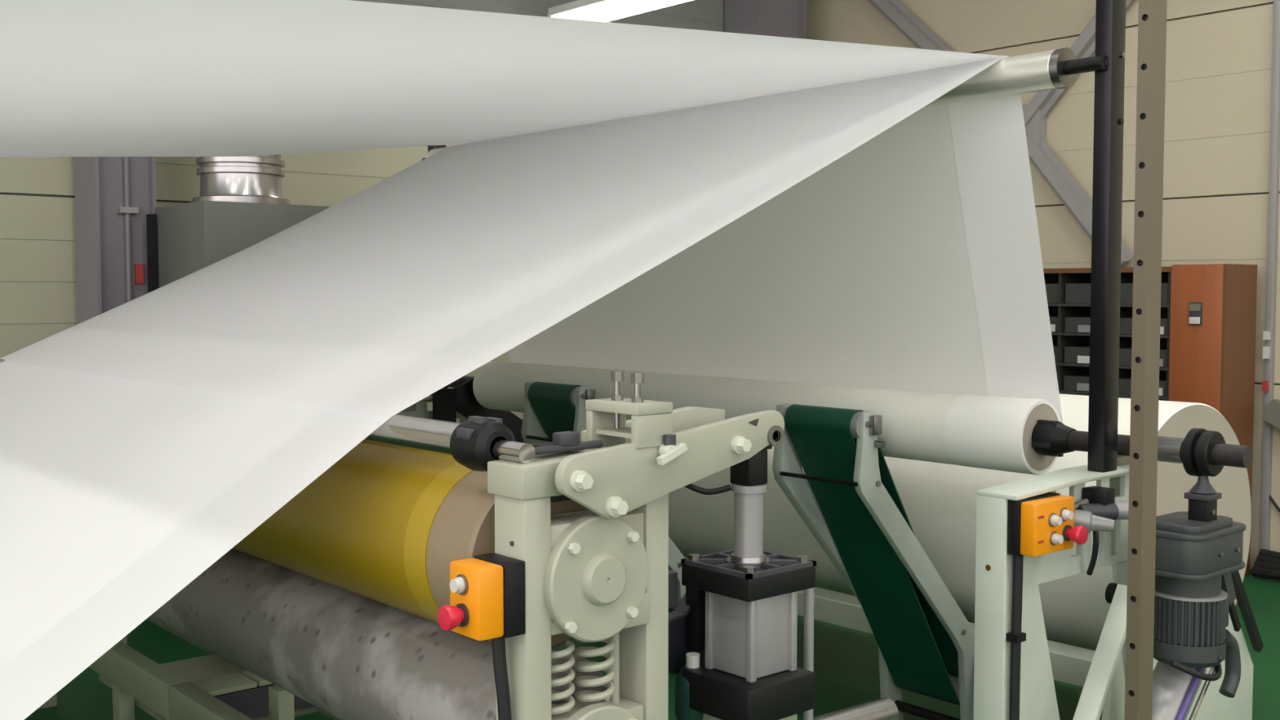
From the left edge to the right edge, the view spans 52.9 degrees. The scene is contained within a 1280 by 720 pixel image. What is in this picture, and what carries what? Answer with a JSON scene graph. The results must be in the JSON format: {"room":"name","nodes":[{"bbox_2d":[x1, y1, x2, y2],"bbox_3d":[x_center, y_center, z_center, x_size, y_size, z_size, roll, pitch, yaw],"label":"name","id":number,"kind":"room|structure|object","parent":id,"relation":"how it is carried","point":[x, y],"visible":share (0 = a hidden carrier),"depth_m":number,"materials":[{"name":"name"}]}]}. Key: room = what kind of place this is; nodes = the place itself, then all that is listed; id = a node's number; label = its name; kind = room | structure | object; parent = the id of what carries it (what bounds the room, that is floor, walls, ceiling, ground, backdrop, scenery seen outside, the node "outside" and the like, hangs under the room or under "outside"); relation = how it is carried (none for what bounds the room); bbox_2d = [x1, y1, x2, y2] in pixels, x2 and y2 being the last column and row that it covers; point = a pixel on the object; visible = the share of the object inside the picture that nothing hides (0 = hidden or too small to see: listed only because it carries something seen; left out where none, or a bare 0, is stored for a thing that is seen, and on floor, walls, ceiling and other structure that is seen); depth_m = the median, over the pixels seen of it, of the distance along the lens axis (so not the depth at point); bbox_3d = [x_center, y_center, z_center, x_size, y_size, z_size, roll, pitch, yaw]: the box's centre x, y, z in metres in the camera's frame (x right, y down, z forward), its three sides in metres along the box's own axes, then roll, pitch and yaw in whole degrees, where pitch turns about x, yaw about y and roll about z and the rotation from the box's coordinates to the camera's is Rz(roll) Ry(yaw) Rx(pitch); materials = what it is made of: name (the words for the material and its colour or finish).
{"room":"factory floor","nodes":[
{"label":"factory floor","id":0,"kind":"room"},
{"bbox_2d":[0,0,724,422],"bbox_3d":[-4.734,-1.372,5.225,15.720,5.500,0.207,-3,4,-41],"label":"wall","id":1,"kind":"structure","parent":0,"point":[38,296],"depth_m":6.67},
{"bbox_2d":[24,569,1279,719],"bbox_3d":[-0.103,1.696,0.131,15.900,0.100,14.200,-3,4,-41],"label":"floor","id":2,"kind":"structure","parent":0,"point":[846,660],"depth_m":5.56,"materials":[{"name":"green paint"}]},
{"bbox_2d":[38,693,57,708],"bbox_3d":[-2.478,0.701,5.037,0.325,1.378,0.136,-3,4,-41],"label":"machine frame","id":3,"kind":"structure","parent":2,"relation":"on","point":[52,701],"depth_m":5.14,"materials":[{"name":"beige paint"}]},
{"bbox_2d":[74,156,156,324],"bbox_3d":[-2.689,-1.442,6.564,0.300,5.500,0.320,-3,4,-41],"label":"steel column","id":4,"kind":"structure","parent":2,"relation":"on","point":[114,196],"depth_m":6.51,"materials":[{"name":"grey metal"}]},
{"bbox_2d":[134,263,143,283],"bbox_3d":[-2.559,-0.441,6.572,0.040,0.100,0.014,-3,4,-41],"label":"sticker","id":5,"kind":"object","parent":4,"relation":"attached to","point":[139,268],"visible":1,"depth_m":6.57,"materials":[{"name":"red plastic"}]},
{"bbox_2d":[88,617,341,719],"bbox_3d":[-1.183,1.137,3.755,0.500,0.640,3.460,-3,4,-41],"label":"base frame","id":6,"kind":"object","parent":2,"relation":"on","point":[212,686],"visible":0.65,"depth_m":3.54,"materials":[{"name":"green paint"}]},
{"bbox_2d":[813,697,898,719],"bbox_3d":[0.325,0.894,3.001,0.742,0.074,0.070,-2,4,-37],"label":"pipe","id":7,"kind":"object","parent":6,"relation":"attached to","point":[882,708],"visible":1,"depth_m":3.15,"materials":[{"name":"metal"}]},
{"bbox_2d":[146,200,427,412],"bbox_3d":[-1.817,0.260,6.716,1.225,2.085,0.680,-3,4,-41],"label":"extraction hood","id":8,"kind":"object","parent":2,"relation":"on","point":[184,239],"visible":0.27,"depth_m":6.22,"materials":[{"name":"black metal"}]},
{"bbox_2d":[190,154,291,204],"bbox_3d":[-2.018,-1.450,6.481,0.490,1.355,0.490,-3,4,-41],"label":"duct","id":9,"kind":"object","parent":8,"relation":"on","point":[242,179],"visible":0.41,"depth_m":6.33,"materials":[{"name":"silver metal"}]},
{"bbox_2d":[396,395,468,422],"bbox_3d":[-0.992,0.737,6.243,0.904,1.182,0.121,-3,4,-41],"label":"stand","id":10,"kind":"object","parent":2,"relation":"on","point":[420,406],"visible":0.1,"depth_m":6.14,"materials":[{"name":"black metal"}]},
{"bbox_2d":[427,6,448,395],"bbox_3d":[-0.969,-0.748,6.151,0.077,1.843,0.056,-3,4,-41],"label":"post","id":11,"kind":"object","parent":10,"relation":"on","point":[429,147],"visible":0.07,"depth_m":6.12,"materials":[{"name":"metal"}]},
{"bbox_2d":[448,360,1253,475],"bbox_3d":[0.311,0.180,4.953,0.230,0.230,4.020,-3,4,-41],"label":"roll","id":12,"kind":"object","parent":10,"relation":"on","point":[1020,435],"visible":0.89,"depth_m":4.17,"materials":[{"name":"white paper"}]},
{"bbox_2d":[432,376,524,443],"bbox_3d":[-0.677,0.690,6.314,0.750,1.269,0.050,-3,4,-41],"label":"roll arm","id":13,"kind":"object","parent":2,"relation":"on","point":[461,398],"visible":0.3,"depth_m":6.12,"materials":[{"name":"black metal"}]},
{"bbox_2d":[487,446,668,719],"bbox_3d":[-0.092,0.845,2.266,0.325,1.378,0.136,-3,4,-41],"label":"stand","id":14,"kind":"object","parent":2,"relation":"on","point":[589,577],"visible":0.9,"depth_m":2.19,"materials":[{"name":"beige paint"}]},
{"bbox_2d":[0,358,535,471],"bbox_3d":[-1.280,0.086,3.406,0.092,0.097,3.350,-3,4,-41],"label":"roller","id":15,"kind":"object","parent":14,"relation":"on","point":[474,442],"visible":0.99,"depth_m":2.23,"materials":[{"name":"silver metal"}]},
{"bbox_2d":[147,548,607,719],"bbox_3d":[-1.262,0.608,3.601,0.292,0.292,3.610,-3,4,-41],"label":"roller","id":16,"kind":"object","parent":14,"relation":"attached to","point":[348,655],"visible":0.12,"depth_m":2.70,"materials":[{"name":"concrete"},{"name":"steel"}]},
{"bbox_2d":[231,442,589,648],"bbox_3d":[-1.252,0.295,3.573,0.338,0.338,3.580,-3,4,-41],"label":"roller","id":17,"kind":"object","parent":16,"relation":"on","point":[387,526],"visible":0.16,"depth_m":2.47,"materials":[{"name":"metal"}]},
{"bbox_2d":[437,552,525,641],"bbox_3d":[-0.267,0.391,2.106,0.128,0.122,0.094,-3,4,-41],"label":"control box","id":18,"kind":"object","parent":14,"relation":"attached to","point":[487,590],"visible":1,"depth_m":2.08,"materials":[{"name":"orange plastic"}]},
{"bbox_2d":[492,636,511,719],"bbox_3d":[-0.229,0.979,2.162,0.037,1.081,0.024,1,3,17],"label":"cable","id":19,"kind":"object","parent":18,"relation":"hanging from","point":[499,652],"visible":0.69,"depth_m":2.13,"materials":[{"name":"black rubber"}]},
{"bbox_2d":[531,431,603,455],"bbox_3d":[-0.143,0.141,2.212,0.165,0.034,0.055,-3,4,-41],"label":"rod","id":20,"kind":"object","parent":14,"relation":"on","point":[566,441],"visible":0.88,"depth_m":2.20,"materials":[{"name":"grey metal"}]},
{"bbox_2d":[555,370,784,519],"bbox_3d":[0.027,0.140,2.324,0.530,0.244,0.207,-3,4,-41],"label":"lever arm","id":21,"kind":"object","parent":14,"relation":"attached to","point":[662,450],"visible":0.96,"depth_m":2.24,"materials":[{"name":"beige paint"}]},
{"bbox_2d":[569,470,593,491],"bbox_3d":[-0.094,0.199,2.111,0.035,0.035,0.025,-3,4,-41],"label":"bolt","id":22,"kind":"object","parent":21,"relation":"in","point":[580,480],"depth_m":2.11,"materials":[{"name":"paint"}]},
{"bbox_2d":[604,496,628,517],"bbox_3d":[-0.037,0.247,2.162,0.035,0.035,0.025,-3,4,-41],"label":"bolt","id":23,"kind":"object","parent":21,"relation":"in","point":[615,506],"depth_m":2.16,"materials":[{"name":"paint"}]},
{"bbox_2d":[731,435,751,453],"bbox_3d":[0.187,0.156,2.350,0.033,0.033,0.025,-3,4,-41],"label":"bolt","id":24,"kind":"object","parent":21,"relation":"in","point":[740,444],"depth_m":2.35,"materials":[{"name":"paint"}]},
{"bbox_2d":[520,381,685,613],"bbox_3d":[-0.116,0.725,5.551,0.695,1.278,0.410,-3,4,-41],"label":"conveyor","id":25,"kind":"object","parent":2,"relation":"on","point":[549,408],"visible":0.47,"depth_m":5.36,"materials":[{"name":"rubber"}]},
{"bbox_2d":[702,713,797,719],"bbox_3d":[0.214,1.103,2.572,0.140,0.830,0.140,-3,4,-41],"label":"pedestal","id":26,"kind":"object","parent":2,"relation":"on","point":[705,717],"visible":0.02,"depth_m":2.53,"materials":[{"name":"green paint"}]},
{"bbox_2d":[668,444,816,719],"bbox_3d":[0.164,0.447,2.534,0.269,0.565,0.246,-3,4,-41],"label":"air cylinder","id":27,"kind":"object","parent":26,"relation":"on","point":[750,671],"depth_m":2.51,"materials":[{"name":"black metal"}]},
{"bbox_2d":[675,664,702,719],"bbox_3d":[0.106,0.670,2.576,0.072,0.115,0.072,-3,4,-41],"label":"bottle","id":28,"kind":"object","parent":27,"relation":"on","point":[682,710],"depth_m":2.55,"materials":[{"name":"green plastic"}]},
{"bbox_2d":[724,0,805,39],"bbox_3d":[0.941,-1.605,9.709,0.500,5.500,0.360,-3,4,-41],"label":"steel column","id":29,"kind":"structure","parent":2,"relation":"on","point":[776,18],"depth_m":9.55,"materials":[{"name":"grey metal"}]},
{"bbox_2d":[803,587,813,719],"bbox_3d":[0.368,0.980,2.824,0.021,1.050,0.022,-3,4,-41],"label":"rod","id":30,"kind":"object","parent":2,"relation":"on","point":[808,644],"visible":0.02,"depth_m":2.80,"materials":[{"name":"metal"}]},
{"bbox_2d":[772,403,974,719],"bbox_3d":[0.836,0.782,4.446,0.695,1.278,0.410,-3,4,-41],"label":"conveyor","id":31,"kind":"object","parent":2,"relation":"on","point":[847,496],"visible":0.97,"depth_m":4.38,"materials":[{"name":"metal"}]},
{"bbox_2d":[973,454,1129,719],"bbox_3d":[1.258,0.872,3.631,0.904,1.182,0.121,-3,4,-41],"label":"stand","id":32,"kind":"object","parent":2,"relation":"on","point":[993,564],"visible":0.6,"depth_m":3.38,"materials":[{"name":"white paint"}]},
{"bbox_2d":[1005,631,1026,643],"bbox_3d":[0.969,0.714,3.318,0.042,0.020,0.034,-3,4,-41],"label":"clamp","id":33,"kind":"object","parent":32,"relation":"attached to","point":[1015,638],"visible":0.93,"depth_m":3.30,"materials":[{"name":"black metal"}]},
{"bbox_2d":[1007,492,1088,556],"bbox_3d":[1.055,0.426,3.309,0.191,0.142,0.130,-3,4,-41],"label":"control box","id":34,"kind":"object","parent":32,"relation":"attached to","point":[1042,524],"visible":1,"depth_m":3.28,"materials":[{"name":"orange plastic"}]},
{"bbox_2d":[1008,555,1022,719],"bbox_3d":[0.970,0.977,3.330,0.028,0.965,0.028,-3,4,-41],"label":"cable","id":35,"kind":"object","parent":34,"relation":"hanging from","point":[1017,563],"visible":0.97,"depth_m":3.31,"materials":[{"name":"black rubber"}]},
{"bbox_2d":[1086,530,1098,575],"bbox_3d":[1.203,0.517,3.505,0.037,0.119,0.091,-1,3,-21],"label":"cable","id":36,"kind":"object","parent":32,"relation":"attached to","point":[1095,534],"depth_m":3.50,"materials":[{"name":"black rubber"}]},
{"bbox_2d":[1074,497,1115,533],"bbox_3d":[1.195,0.420,3.457,0.149,0.086,0.094,1,3,11],"label":"valve","id":37,"kind":"object","parent":32,"relation":"attached to","point":[1086,519],"visible":0.59,"depth_m":3.42,"materials":[{"name":"metal"}]},
{"bbox_2d":[1078,485,1128,519],"bbox_3d":[1.235,0.384,3.510,0.166,0.098,0.091,-1,3,-21],"label":"valve","id":38,"kind":"object","parent":32,"relation":"attached to","point":[1103,503],"depth_m":3.49,"materials":[{"name":"black metal"}]},
{"bbox_2d":[1087,0,1125,472],"bbox_3d":[1.288,-0.612,3.531,0.077,1.843,0.056,-3,4,-41],"label":"post","id":39,"kind":"object","parent":32,"relation":"on","point":[1110,15],"visible":1,"depth_m":3.53,"materials":[{"name":"metal"}]},
{"bbox_2d":[421,47,1106,160],"bbox_3d":[0.116,-0.875,4.810,0.110,0.110,3.500,-3,4,-41],"label":"roller","id":40,"kind":"object","parent":39,"relation":"attached to","point":[1058,68],"visible":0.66,"depth_m":3.62,"materials":[{"name":"metal"}]},
{"bbox_2d":[0,0,1008,156],"bbox_3d":[-0.958,-0.762,3.917,2.820,0.249,2.940,-3,4,-41],"label":"fabric web","id":41,"kind":"object","parent":40,"relation":"on","point":[78,77],"visible":1,"depth_m":3.44},
{"bbox_2d":[0,57,1062,719],"bbox_3d":[-1.213,0.189,3.746,4.129,2.125,2.940,-3,4,-41],"label":"fabric web","id":42,"kind":"object","parent":40,"relation":"on","point":[857,233],"visible":0.98,"depth_m":3.84},
{"bbox_2d":[1078,686,1102,719],"bbox_3d":[0.920,1.179,5.708,1.050,0.355,3.320,-3,4,-41],"label":"stand","id":43,"kind":"object","parent":2,"relation":"on","point":[1080,687],"visible":0.02,"depth_m":4.43,"materials":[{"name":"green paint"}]},
{"bbox_2d":[684,556,1095,687],"bbox_3d":[0.534,0.970,5.394,0.130,0.095,3.405,-3,4,-41],"label":"beam","id":44,"kind":"structure","parent":43,"relation":"on","point":[1070,664],"depth_m":4.93,"materials":[{"name":"beige metal"}]},
{"bbox_2d":[668,393,1251,650],"bbox_3d":[1.043,0.571,5.610,0.948,0.948,3.090,-3,4,-41],"label":"roll","id":45,"kind":"object","parent":43,"relation":"on","point":[939,500],"visible":0.2,"depth_m":4.78,"materials":[{"name":"white paper"}]},
{"bbox_2d":[1043,266,1171,400],"bbox_3d":[2.864,0.332,8.038,0.390,1.805,1.090,-3,4,-41],"label":"shelf","id":46,"kind":"object","parent":2,"relation":"on","point":[1068,291],"visible":0.12,"depth_m":7.95,"materials":[{"name":"black metal"}]},
{"bbox_2d":[1044,284,1058,303],"bbox_3d":[2.634,-0.426,8.268,0.310,0.124,0.314,-3,4,-41],"label":"tray","id":47,"kind":"object","parent":46,"relation":"on","point":[1051,290],"depth_m":8.08,"materials":[{"name":"grey plastic"}]},
{"bbox_2d":[1048,315,1057,332],"bbox_3d":[2.631,-0.232,8.275,0.318,0.096,0.314,-3,4,-41],"label":"tray","id":48,"kind":"object","parent":46,"relation":"on","point":[1053,319],"depth_m":8.08,"materials":[{"name":"black plastic"}]},
{"bbox_2d":[1053,344,1057,362],"bbox_3d":[2.631,-0.046,8.285,0.318,0.102,0.314,-3,4,-41],"label":"tray","id":49,"kind":"object","parent":46,"relation":"on","point":[1055,346],"depth_m":8.08,"materials":[{"name":"metal"}]},
{"bbox_2d":[1063,373,1088,391],"bbox_3d":[2.862,0.144,8.025,0.318,0.089,0.304,-3,4,-41],"label":"tray","id":50,"kind":"object","parent":46,"relation":"on","point":[1072,382],"depth_m":7.99,"materials":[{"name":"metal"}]},
{"bbox_2d":[1063,345,1089,364],"bbox_3d":[2.862,-0.032,8.016,0.318,0.102,0.304,-3,4,-41],"label":"tray","id":51,"kind":"object","parent":46,"relation":"on","point":[1073,354],"depth_m":7.98,"materials":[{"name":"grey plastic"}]},
{"bbox_2d":[1064,316,1090,333],"bbox_3d":[2.862,-0.218,8.006,0.318,0.096,0.304,-3,4,-41],"label":"tray","id":52,"kind":"object","parent":46,"relation":"on","point":[1072,324],"depth_m":7.96,"materials":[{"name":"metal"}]},
{"bbox_2d":[1065,283,1090,303],"bbox_3d":[2.865,-0.412,7.999,0.310,0.124,0.304,-3,4,-41],"label":"tray","id":53,"kind":"object","parent":46,"relation":"on","point":[1075,293],"depth_m":7.95,"materials":[{"name":"grey plastic"}]},
{"bbox_2d":[1118,377,1166,396],"bbox_3d":[3.093,0.158,7.756,0.318,0.089,0.314,-3,4,-41],"label":"tray","id":54,"kind":"object","parent":46,"relation":"on","point":[1124,383],"depth_m":7.72,"materials":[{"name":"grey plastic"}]},
{"bbox_2d":[1119,347,1167,367],"bbox_3d":[3.093,-0.018,7.747,0.318,0.102,0.314,-3,4,-41],"label":"tray","id":55,"kind":"object","parent":46,"relation":"on","point":[1125,353],"depth_m":7.71,"materials":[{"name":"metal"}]},
{"bbox_2d":[1120,317,1167,335],"bbox_3d":[3.093,-0.204,7.737,0.318,0.096,0.314,-3,4,-41],"label":"tray","id":56,"kind":"object","parent":46,"relation":"on","point":[1126,323],"depth_m":7.70,"materials":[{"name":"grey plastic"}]},
{"bbox_2d":[1120,283,1168,304],"bbox_3d":[3.096,-0.399,7.730,0.310,0.124,0.314,-3,4,-41],"label":"tray","id":57,"kind":"object","parent":46,"relation":"on","point":[1126,289],"depth_m":7.69,"materials":[{"name":"grey plastic"}]},
{"bbox_2d":[1102,652,1124,719],"bbox_3d":[1.382,0.973,3.829,0.127,0.207,0.061,-3,4,-41],"label":"plate","id":58,"kind":"object","parent":2,"relation":"on","point":[1113,708],"depth_m":3.89,"materials":[{"name":"white paint"}]},
{"bbox_2d":[1124,0,1167,719],"bbox_3d":[1.271,-0.017,3.234,0.180,3.000,0.140,-3,4,-41],"label":"post","id":59,"kind":"object","parent":2,"relation":"on","point":[1152,17],"visible":1,"depth_m":3.21,"materials":[{"name":"metal"}]},
{"bbox_2d":[1072,583,1127,719],"bbox_3d":[1.153,0.948,3.340,0.450,0.669,0.060,-3,4,-41],"label":"brace","id":60,"kind":"object","parent":59,"relation":"attached to","point":[1100,677],"visible":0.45,"depth_m":3.39,"materials":[{"name":"white paint"}]},
{"bbox_2d":[1151,645,1214,719],"bbox_3d":[1.354,1.128,3.489,0.688,0.649,0.135,-3,4,-41],"label":"tube","id":61,"kind":"object","parent":2,"relation":"on","point":[1175,691],"visible":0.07,"depth_m":3.55,"materials":[{"name":"metal"}]},
{"bbox_2d":[1153,511,1245,697],"bbox_3d":[1.564,0.691,3.598,0.426,0.513,0.206,-3,4,-41],"label":"motor","id":62,"kind":"object","parent":61,"relation":"attached to","point":[1195,561],"visible":0.87,"depth_m":3.48,"materials":[{"name":"metal"}]},
{"bbox_2d":[1181,427,1225,521],"bbox_3d":[1.543,0.314,3.525,0.132,0.252,0.070,-3,4,-41],"label":"coupling","id":63,"kind":"object","parent":62,"relation":"on","point":[1198,443],"visible":0.97,"depth_m":3.50,"materials":[{"name":"black metal"}]},
{"bbox_2d":[1168,263,1257,576],"bbox_3d":[3.319,0.355,7.493,0.412,1.815,0.320,-3,4,-41],"label":"storage cabinet","id":64,"kind":"object","parent":2,"relation":"on","point":[1213,322],"visible":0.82,"depth_m":7.35,"materials":[{"name":"brown wood"}]},
{"bbox_2d":[1194,612,1253,719],"bbox_3d":[1.927,1.041,4.301,0.417,0.403,0.061,-3,4,-41],"label":"plate","id":65,"kind":"object","parent":2,"relation":"on","point":[1215,704],"depth_m":4.41,"materials":[{"name":"white paint"}]},
{"bbox_2d":[1231,570,1263,652],"bbox_3d":[2.044,0.855,4.393,0.256,0.310,0.061,-3,4,-41],"label":"cable","id":66,"kind":"object","parent":2,"relation":"on","point":[1242,598],"depth_m":4.38,"materials":[{"name":"black rubber"}]},
{"bbox_2d":[1251,548,1279,579],"bbox_3d":[4.141,1.210,6.851,0.179,0.155,1.687,-3,4,-41],"label":"bundle","id":67,"kind":"object","parent":2,"relation":"on","point":[1267,564],"visible":1,"depth_m":7.41,"materials":[{"name":"black rubber"}]},
{"bbox_2d":[805,0,1279,570],"bbox_3d":[5.847,-1.366,5.097,0.203,5.500,14.200,-3,4,-41],"label":"wall","id":68,"kind":"structure","parent":0,"point":[1218,86],"depth_m":7.88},
{"bbox_2d":[1022,103,1046,147],"bbox_3d":[2.571,-1.550,8.666,0.090,0.320,0.310,-3,4,-41],"label":"gusset plate","id":69,"kind":"object","parent":68,"relation":"attached to","point":[1035,128],"visible":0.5,"depth_m":8.54,"materials":[{"name":"grey metal"}]},
{"bbox_2d":[1025,132,1133,266],"bbox_3d":[2.807,-1.050,8.364,0.071,0.968,0.842,-3,4,-41],"label":"brace","id":70,"kind":"object","parent":69,"relation":"attached to","point":[1076,201],"visible":0.61,"depth_m":8.39,"materials":[{"name":"grey metal"}]},
{"bbox_2d":[1022,0,1133,125],"bbox_3d":[3.033,-2.325,8.035,0.071,1.630,1.524,-3,4,-41],"label":"brace","id":71,"kind":"object","parent":70,"relation":"attached to","point":[1084,46],"visible":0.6,"depth_m":8.42,"materials":[{"name":"grey metal"}]},
{"bbox_3d":[1.993,-0.625,9.334,0.071,1.922,1.727,-3,4,-41],"label":"brace","id":72,"kind":"object","parent":69,"relation":"attached to","visible":0},
{"bbox_2d":[867,0,952,51],"bbox_3d":[2.024,-2.294,9.212,0.071,1.464,1.610,-3,4,-41],"label":"brace","id":73,"kind":"object","parent":72,"relation":"on","point":[895,12],"visible":0.39,"depth_m":9.29,"materials":[{"name":"grey metal"}]},
{"bbox_2d":[1262,380,1269,391],"bbox_3d":[3.650,0.152,7.494,0.025,0.061,0.038,-3,4,-41],"label":"wall socket","id":74,"kind":"object","parent":68,"relation":"attached to","point":[1265,384],"depth_m":7.49,"materials":[{"name":"red plastic"}]},
{"bbox_2d":[1262,331,1270,339],"bbox_3d":[3.648,-0.143,7.481,0.025,0.044,0.038,-3,4,-41],"label":"wall socket","id":75,"kind":"object","parent":68,"relation":"attached to","point":[1266,335],"depth_m":7.48,"materials":[{"name":"white plastic"}]},
{"bbox_2d":[1262,331,1270,339],"bbox_3d":[3.645,-0.142,7.484,0.025,0.050,0.030,-3,4,-41],"label":"switch","id":76,"kind":"object","parent":75,"relation":"attached to","point":[1266,335],"depth_m":7.48,"materials":[{"name":"white plastic"}]},
{"bbox_2d":[1262,346,1270,359],"bbox_3d":[3.650,-0.041,7.485,0.025,0.067,0.038,-3,4,-41],"label":"wall socket","id":77,"kind":"object","parent":68,"relation":"attached to","point":[1266,353],"depth_m":7.48,"materials":[{"name":"white plastic"}]},
{"bbox_2d":[1262,346,1270,359],"bbox_3d":[3.645,-0.043,7.489,0.025,0.070,0.030,-3,4,-41],"label":"switch","id":78,"kind":"object","parent":77,"relation":"attached to","point":[1266,350],"depth_m":7.48,"materials":[{"name":"white plastic"}]},
{"bbox_2d":[1259,0,1279,550],"bbox_3d":[3.675,-1.487,7.434,0.045,5.500,0.040,-3,4,-41],"label":"steel column","id":79,"kind":"structure","parent":68,"relation":"attached to","point":[1274,158],"depth_m":7.47,"materials":[{"name":"grey metal"}]},
{"bbox_2d":[1262,399,1279,429],"bbox_3d":[3.932,0.516,7.151,0.060,0.546,0.918,-3,4,-41],"label":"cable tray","id":80,"kind":"object","parent":68,"relation":"attached to","point":[1272,415],"visible":1,"depth_m":7.42,"materials":[{"name":"beige metal"}]},
{"bbox_2d":[1269,494,1279,512],"bbox_3d":[3.929,0.927,7.267,0.016,0.313,0.806,-3,4,-41],"label":"wire","id":81,"kind":"object","parent":68,"relation":"attached to","point":[1273,502],"visible":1,"depth_m":7.51,"materials":[{"name":"black rubber"}]},
{"bbox_3d":[-0.103,-3.897,-0.159,15.900,0.100,14.200,-3,4,-41],"label":"ceiling","id":82,"kind":"structure","parent":0,"visible":0},
{"bbox_2d":[547,0,692,22],"bbox_3d":[-0.031,-3.222,7.916,0.342,2.084,1.380,-3,4,-41],"label":"strip light","id":83,"kind":"object","parent":82,"relation":"hanging from","point":[603,11],"visible":0.72,"depth_m":8.09,"materials":[{"name":"white plastic"}]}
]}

